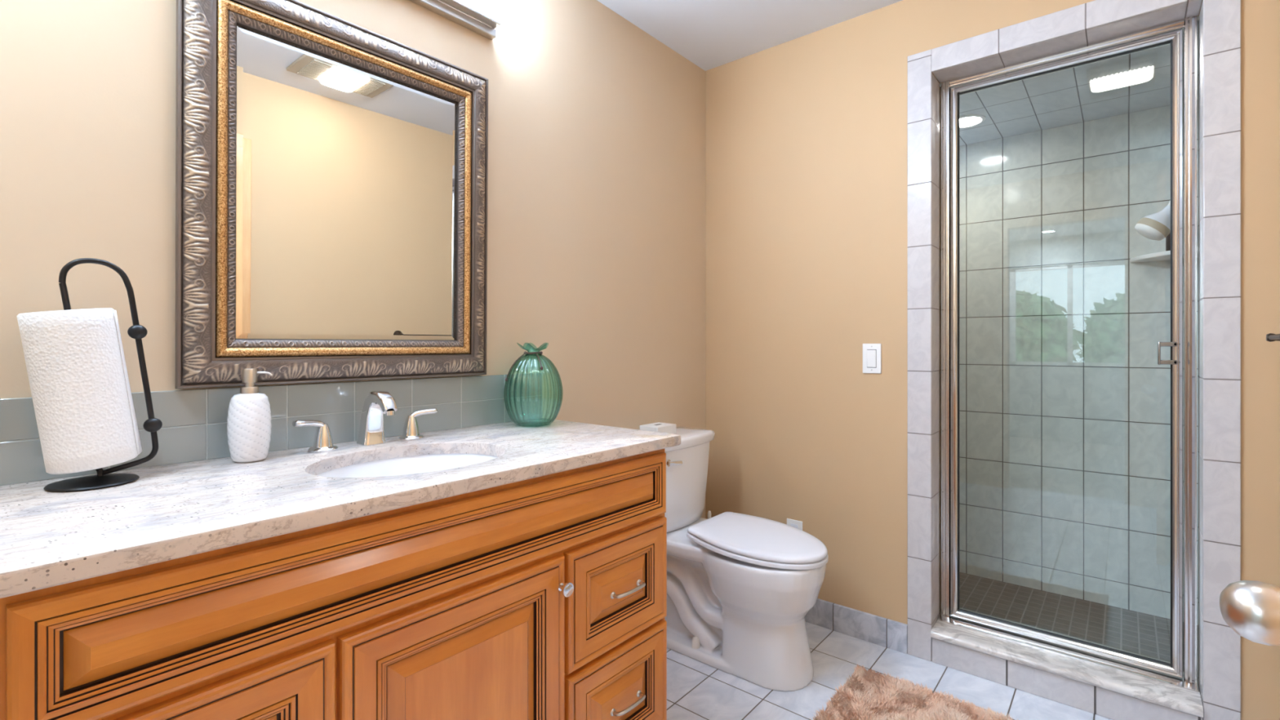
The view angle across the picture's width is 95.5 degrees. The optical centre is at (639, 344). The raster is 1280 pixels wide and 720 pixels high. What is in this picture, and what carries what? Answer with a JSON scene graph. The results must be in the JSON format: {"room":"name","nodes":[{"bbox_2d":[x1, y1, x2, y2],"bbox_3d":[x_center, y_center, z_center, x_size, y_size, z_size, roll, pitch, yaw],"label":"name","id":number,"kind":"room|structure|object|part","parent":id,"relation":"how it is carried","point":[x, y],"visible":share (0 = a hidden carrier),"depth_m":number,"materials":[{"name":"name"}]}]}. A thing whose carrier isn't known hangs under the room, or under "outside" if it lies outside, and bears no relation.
{"room":"bathroom","nodes":[
{"label":"bathroom","id":0,"kind":"room"},
{"bbox_2d":[0,0,705,518],"bbox_3d":[-0.639,-0.070,1.682,0.100,2.440,3.160,0,0,40],"label":"wall","id":1,"kind":"structure","parent":0,"point":[596,184],"depth_m":1.87,"materials":[{"name":"beige paint"}]},
{"bbox_2d":[0,373,542,485],"bbox_3d":[-0.745,0.171,1.470,0.009,0.152,1.290,0,0,40],"label":"backsplash","id":2,"kind":"structure","parent":1,"relation":"attached to","point":[193,428],"depth_m":1.37,"materials":[{"name":"grey tile"}]},
{"bbox_2d":[175,0,488,388],"bbox_3d":[-0.703,-0.357,1.476,0.044,0.896,0.751,0,0,40],"label":"wall mirror","id":3,"kind":"object","parent":1,"relation":"attached to","point":[331,171],"visible":0.98,"depth_m":1.40,"materials":[{"name":"grey metal"}]},
{"bbox_2d":[235,24,456,340],"bbox_3d":[-0.710,-0.357,1.483,0.003,0.696,0.551,1,1,40],"label":"mirror glass","id":4,"kind":"object","parent":3,"relation":"attached to","point":[346,194],"depth_m":1.44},
{"bbox_2d":[409,0,501,39],"bbox_3d":[-0.695,-1.031,1.494,0.056,0.162,0.790,0,0,40],"label":"vanity light","id":5,"kind":"object","parent":1,"relation":"attached to","point":[482,17],"visible":1,"depth_m":1.72,"materials":[{"name":"grey metal"}]},
{"bbox_2d":[438,0,501,28],"bbox_3d":[-0.513,-0.980,1.697,0.036,0.008,0.235,0,0,40],"label":"light fixture","id":6,"kind":"object","parent":5,"relation":"on","point":[465,9],"depth_m":1.71,"materials":[{"name":"silver metal"}]},
{"bbox_3d":[-0.513,-1.048,1.698,0.033,0.128,0.228,0,0,40],"label":"lamp shade","id":7,"kind":"part","parent":5,"relation":"part of","materials":[{"name":"white glass"}]},
{"bbox_2d":[597,0,902,71],"bbox_3d":[0.117,-1.330,1.052,2.070,0.080,3.160,0,0,40],"label":"ceiling","id":8,"kind":"structure","parent":0,"point":[710,34],"depth_m":2.31,"materials":[{"name":"white paint"}]},
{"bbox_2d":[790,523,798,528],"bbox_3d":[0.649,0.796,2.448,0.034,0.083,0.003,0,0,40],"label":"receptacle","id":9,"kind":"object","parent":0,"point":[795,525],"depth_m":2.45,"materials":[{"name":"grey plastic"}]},
{"bbox_2d":[666,621,1111,719],"bbox_3d":[0.072,1.190,0.998,2.070,0.080,3.020,0,0,40],"label":"floor","id":10,"kind":"structure","parent":0,"point":[696,690],"depth_m":1.94,"materials":[{"name":"tile"}]},
{"bbox_2d":[0,448,666,719],"bbox_3d":[-0.518,0.714,1.282,0.593,0.873,1.240,0,0,40],"label":"vanity cabinet","id":11,"kind":"object","parent":10,"relation":"on","point":[543,597],"visible":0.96,"depth_m":0.99,"materials":[{"name":"brown wood"}]},
{"bbox_3d":[-0.596,0.604,0.786,0.020,0.270,0.352,0,0,40],"label":"drawer","id":12,"kind":"part","parent":11,"relation":"part of","materials":[{"name":"brown wood"}]},
{"bbox_2d":[0,417,680,598],"bbox_3d":[-0.525,0.262,1.287,0.582,0.029,1.293,0,0,40],"label":"countertop","id":13,"kind":"structure","parent":11,"relation":"on","point":[48,539],"depth_m":0.95,"materials":[{"name":"stone"}]},
{"bbox_2d":[43,257,162,492],"bbox_3d":[-0.961,0.047,1.032,0.139,0.400,0.124,0,0,-11],"label":"paper towel holder","id":14,"kind":"object","parent":13,"relation":"on","point":[103,479],"visible":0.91,"depth_m":1.05,"materials":[{"name":"black metal"}]},
{"bbox_2d":[17,307,142,474],"bbox_3d":[-0.976,0.077,1.022,0.121,0.284,0.163,0,0,40],"label":"paper towel roll","id":15,"kind":"object","parent":14,"relation":"on","point":[75,361],"visible":1,"depth_m":0.97,"materials":[{"name":"white paper"}]},
{"bbox_2d":[226,368,272,462],"bbox_3d":[-0.832,0.148,1.240,0.079,0.196,0.079,0,0,40],"label":"soap dispenser","id":16,"kind":"object","parent":13,"relation":"on","point":[249,425],"visible":1,"depth_m":1.21,"materials":[{"name":"white ceramic"}]},
{"bbox_2d":[292,391,437,452],"bbox_3d":[-0.642,0.180,1.420,0.136,0.133,0.352,0,0,40],"label":"faucet","id":17,"kind":"object","parent":13,"relation":"on","point":[378,403],"visible":1,"depth_m":1.42,"materials":[{"name":"silver metal"}]},
{"bbox_3d":[-0.757,0.188,1.336,0.025,0.038,0.076,0,0,26],"label":"lever","id":18,"kind":"part","parent":17,"relation":"part of","materials":[{"name":"silver metal"}]},
{"bbox_3d":[-0.741,0.215,1.360,0.061,0.064,0.061,0,0,40],"label":"handle","id":19,"kind":"part","parent":17,"relation":"part of","materials":[{"name":"silver metal"}]},
{"bbox_3d":[-0.638,0.180,1.423,0.133,0.133,0.058,0,0,40],"label":"spout","id":20,"kind":"part","parent":17,"relation":"part of","materials":[{"name":"silver metal"}]},
{"bbox_3d":[-0.601,0.215,1.528,0.061,0.064,0.061,0,0,40],"label":"handle","id":21,"kind":"part","parent":17,"relation":"part of","materials":[{"name":"silver metal"}]},
{"bbox_3d":[-0.580,0.188,1.548,0.076,0.038,0.025,0,0,-37],"label":"lever","id":22,"kind":"part","parent":17,"relation":"part of","materials":[{"name":"silver metal"}]},
{"bbox_2d":[315,453,497,477],"bbox_3d":[-0.496,0.352,1.279,0.386,0.150,0.477,0,0,40],"label":"sink","id":23,"kind":"object","parent":13,"relation":"in","point":[426,463],"visible":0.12,"depth_m":1.43,"materials":[{"name":"white ceramic"}]},
{"bbox_2d":[503,342,563,426],"bbox_3d":[-0.328,0.120,1.791,0.178,0.252,0.178,0,0,40],"label":"glass vase","id":24,"kind":"object","parent":13,"relation":"on","point":[526,424],"visible":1,"depth_m":1.78,"materials":[{"name":"green glass"}]},
{"bbox_3d":[-0.325,0.747,1.111,0.020,0.556,0.480,0,0,40],"label":"door","id":25,"kind":"part","parent":11,"relation":"part of","materials":[{"name":"brown wood"}]},
{"bbox_3d":[-0.164,0.533,1.271,0.028,0.031,0.031,0,0,40],"label":"knob","id":26,"kind":"part","parent":11,"relation":"part of","materials":[{"name":"silver metal"}]},
{"bbox_3d":[-0.048,0.604,1.443,0.020,0.270,0.364,0,0,40],"label":"drawer","id":27,"kind":"part","parent":11,"relation":"part of","materials":[{"name":"brown wood"}]},
{"bbox_3d":[-0.048,0.887,1.443,0.020,0.275,0.364,0,0,40],"label":"drawer","id":28,"kind":"part","parent":11,"relation":"part of","materials":[{"name":"brown wood"}]},
{"bbox_3d":[-0.024,0.891,1.439,0.035,0.017,0.115,0,0,40],"label":"handle","id":29,"kind":"part","parent":11,"relation":"part of","materials":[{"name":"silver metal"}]},
{"bbox_3d":[-0.024,0.608,1.439,0.035,0.017,0.115,0,0,40],"label":"handle","id":30,"kind":"part","parent":11,"relation":"part of","materials":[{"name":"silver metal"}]},
{"bbox_2d":[707,511,711,519],"bbox_3d":[0.304,0.939,2.549,0.100,0.422,0.100,0,0,40],"label":"toilet brush","id":31,"kind":"object","parent":10,"relation":"on","point":[708,512],"visible":0.16,"depth_m":2.54,"materials":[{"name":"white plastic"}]},
{"bbox_2d":[664,426,828,691],"bbox_3d":[0.331,0.753,2.175,0.744,0.793,0.404,0,0,40],"label":"toilet","id":32,"kind":"object","parent":10,"relation":"on","point":[741,588],"visible":0.9,"depth_m":2.03,"materials":[{"name":"white ceramic"}]},
{"bbox_2d":[640,422,675,434],"bbox_3d":[0.070,0.334,2.269,0.090,0.045,0.120,0,0,40],"label":"tissue box","id":33,"kind":"object","parent":32,"relation":"on","point":[666,428],"visible":0.57,"depth_m":2.24,"materials":[{"name":"white plastic"}]},
{"bbox_3d":[0.127,0.446,2.200,0.077,0.029,0.025,0,0,-40],"label":"flush lever","id":34,"kind":"part","parent":32,"relation":"part of","materials":[{"name":"silver metal"}]},
{"bbox_3d":[0.124,0.551,2.347,0.186,0.353,0.380,0,0,40],"label":"tank","id":35,"kind":"part","parent":32,"relation":"part of","materials":[{"name":"white ceramic"}]},
{"bbox_3d":[0.126,0.380,2.346,0.211,0.045,0.404,0,0,40],"label":"tank lid","id":36,"kind":"part","parent":32,"relation":"part of","materials":[{"name":"white ceramic"}]},
{"bbox_3d":[0.335,0.938,2.172,0.713,0.424,0.364,0,0,40],"label":"bowl","id":37,"kind":"part","parent":32,"relation":"part of","materials":[{"name":"white ceramic"}]},
{"bbox_3d":[0.437,0.711,2.087,0.469,0.046,0.372,0,0,40],"label":"seat","id":38,"kind":"part","parent":32,"relation":"part of","materials":[{"name":"white plastic"}]},
{"bbox_3d":[0.437,0.693,2.087,0.465,0.049,0.368,0,0,40],"label":"seat lid","id":39,"kind":"part","parent":32,"relation":"part of","materials":[{"name":"white plastic"}]},
{"bbox_2d":[808,663,1017,719],"bbox_3d":[0.845,1.131,1.619,0.698,0.037,0.598,0,0,40],"label":"bath rug","id":40,"kind":"object","parent":10,"relation":"on","point":[868,695],"visible":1,"depth_m":1.82,"materials":[{"name":"beige fabric"}]},
{"bbox_2d":[705,0,1279,719],"bbox_3d":[1.110,-0.070,2.164,1.969,2.440,0.140,0,0,40],"label":"wall","id":41,"kind":"structure","parent":0,"point":[806,135],"depth_m":2.31,"materials":[{"name":"beige paint"}]},
{"bbox_2d":[786,518,802,530],"bbox_3d":[0.651,0.796,2.450,0.070,0.115,0.008,0,0,40],"label":"wall outlet","id":42,"kind":"object","parent":41,"relation":"attached to","point":[797,524],"visible":0.39,"depth_m":2.44,"materials":[{"name":"white plastic"}]},
{"bbox_2d":[804,598,907,653],"bbox_3d":[0.650,1.097,2.450,0.896,0.107,0.012,0,0,40],"label":"baseboard","id":43,"kind":"structure","parent":41,"relation":"attached to","point":[878,630],"depth_m":2.27,"materials":[{"name":"white tile"}]},
{"bbox_2d":[862,343,881,373],"bbox_3d":[0.894,0.053,2.245,0.070,0.115,0.011,0,0,40],"label":"light switch","id":44,"kind":"object","parent":41,"relation":"attached to","point":[872,353],"visible":1,"depth_m":2.24,"materials":[{"name":"white plastic"}]},
{"bbox_2d":[907,48,939,661],"bbox_3d":[1.064,0.039,2.181,0.082,2.222,0.123,0,0,40],"label":"trim","id":45,"kind":"structure","parent":41,"relation":"attached to","point":[923,88],"depth_m":2.14,"materials":[{"name":"white tile"}]},
{"bbox_2d":[950,29,1182,677],"bbox_3d":[1.403,0.027,1.969,0.638,1.974,0.064,0,0,40],"label":"shower door","id":46,"kind":"structure","parent":41,"relation":"attached to","point":[1175,38],"depth_m":1.84,"materials":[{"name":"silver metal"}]},
{"bbox_3d":[1.612,0.026,1.776,0.046,0.071,0.034,0,0,40],"label":"pull handle","id":47,"kind":"part","parent":46,"relation":"part of","materials":[{"name":"silver metal"}]},
{"bbox_2d":[931,0,1202,82],"bbox_3d":[1.368,-1.031,1.928,0.710,0.082,0.123,0,0,40],"label":"trim","id":48,"kind":"structure","parent":41,"relation":"attached to","point":[1073,27],"depth_m":1.89,"materials":[{"name":"white tile"}]},
{"bbox_2d":[931,638,1202,719],"bbox_3d":[1.395,1.106,1.960,0.708,0.088,0.208,0,0,40],"label":"trim","id":49,"kind":"structure","parent":41,"relation":"attached to","point":[1094,700],"depth_m":1.88,"materials":[{"name":"white tile"}]},
{"bbox_2d":[930,618,1203,718],"bbox_3d":[1.390,1.046,1.954,0.708,0.031,0.223,0,0,40],"label":"trim","id":50,"kind":"structure","parent":41,"relation":"attached to","point":[1166,695],"depth_m":1.85,"materials":[{"name":"white stone"}]},
{"bbox_2d":[937,15,1198,693],"bbox_3d":[1.407,0.020,1.975,0.701,2.019,0.080,0,0,40],"label":"shower door frame","id":51,"kind":"object","parent":41,"relation":"attached to","point":[1188,24],"visible":0.97,"depth_m":1.79,"materials":[{"name":"silver metal"}]},
{"bbox_2d":[1199,0,1240,719],"bbox_3d":[1.669,0.039,1.676,0.075,2.222,0.123,0,0,40],"label":"trim","id":52,"kind":"structure","parent":41,"relation":"attached to","point":[1220,20],"depth_m":1.63,"materials":[{"name":"white tile"}]},
{"bbox_2d":[939,15,1199,146],"bbox_3d":[1.539,-1.014,2.415,1.410,0.072,0.835,0,0,40],"label":"ceiling","id":53,"kind":"structure","parent":0,"point":[1139,81],"depth_m":2.29,"materials":[{"name":"tile"}]},
{"bbox_2d":[959,113,985,128],"bbox_3d":[1.421,-0.975,2.538,0.150,0.009,0.150,0,0,40],"label":"recessed light","id":54,"kind":"object","parent":53,"relation":"in","point":[967,120],"visible":0.7,"depth_m":2.52,"materials":[{"name":"white plastic"}]},
{"bbox_2d":[959,99,1197,625],"bbox_3d":[1.810,0.050,2.700,1.360,2.200,0.050,0,0,40],"label":"wall","id":55,"kind":"structure","parent":0,"point":[1064,393],"depth_m":2.59,"materials":[{"name":"tile"}]},
{"bbox_2d":[1129,246,1197,262],"bbox_3d":[2.088,-0.353,2.266,0.275,0.017,0.260,0,0,40],"label":"corner shelf","id":56,"kind":"object","parent":55,"relation":"attached to","point":[1162,255],"visible":0.42,"depth_m":2.33,"materials":[{"name":"white plastic"}]},
{"bbox_2d":[1165,231,1170,250],"bbox_3d":[2.107,-0.428,2.284,0.064,0.130,0.064,0,0,40],"label":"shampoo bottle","id":57,"kind":"object","parent":56,"relation":"on","point":[1168,237],"visible":0.03,"depth_m":2.28,"materials":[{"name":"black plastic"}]},
{"bbox_2d":[959,572,1197,679],"bbox_3d":[1.549,1.145,2.426,1.310,0.050,0.725,0,0,40],"label":"floor","id":58,"kind":"structure","parent":0,"point":[1140,633],"depth_m":2.39,"materials":[{"name":"tile"}]},
{"bbox_2d":[1197,24,1198,684],"bbox_3d":[1.291,0.050,2.117,1.310,2.200,0.020,0,0,40],"label":"wall","id":59,"kind":"structure","parent":0,"point":[1197,24],"depth_m":1.77,"materials":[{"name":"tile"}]},
{"bbox_2d":[1219,580,1279,645],"bbox_3d":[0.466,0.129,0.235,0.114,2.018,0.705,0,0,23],"label":"door knob","id":60,"kind":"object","parent":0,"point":[1251,608],"depth_m":0.51,"materials":[{"name":"silver metal"}]},
{"bbox_3d":[0.815,-0.070,0.366,0.120,2.440,3.000,0,0,40],"label":"wall","id":61,"kind":"structure","parent":0,"visible":0},
{"bbox_2d":[1266,333,1279,342],"bbox_3d":[1.462,-0.018,1.282,0.057,0.056,0.501,0,0,40],"label":"towel bar","id":62,"kind":"object","parent":61,"relation":"attached to","point":[1270,337],"visible":1,"depth_m":1.45,"materials":[{"name":"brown metal"}]},
{"bbox_3d":[2.068,0.050,1.987,0.050,2.200,0.815,0,0,40],"label":"wall","id":63,"kind":"structure","parent":0,"visible":0},
{"bbox_2d":[1134,159,1197,240],"bbox_3d":[1.822,-0.518,1.937,0.266,0.325,0.096,0,0,40],"label":"shower head","id":64,"kind":"object","parent":63,"relation":"attached to","point":[1156,226],"visible":0.47,"depth_m":1.96}
]}

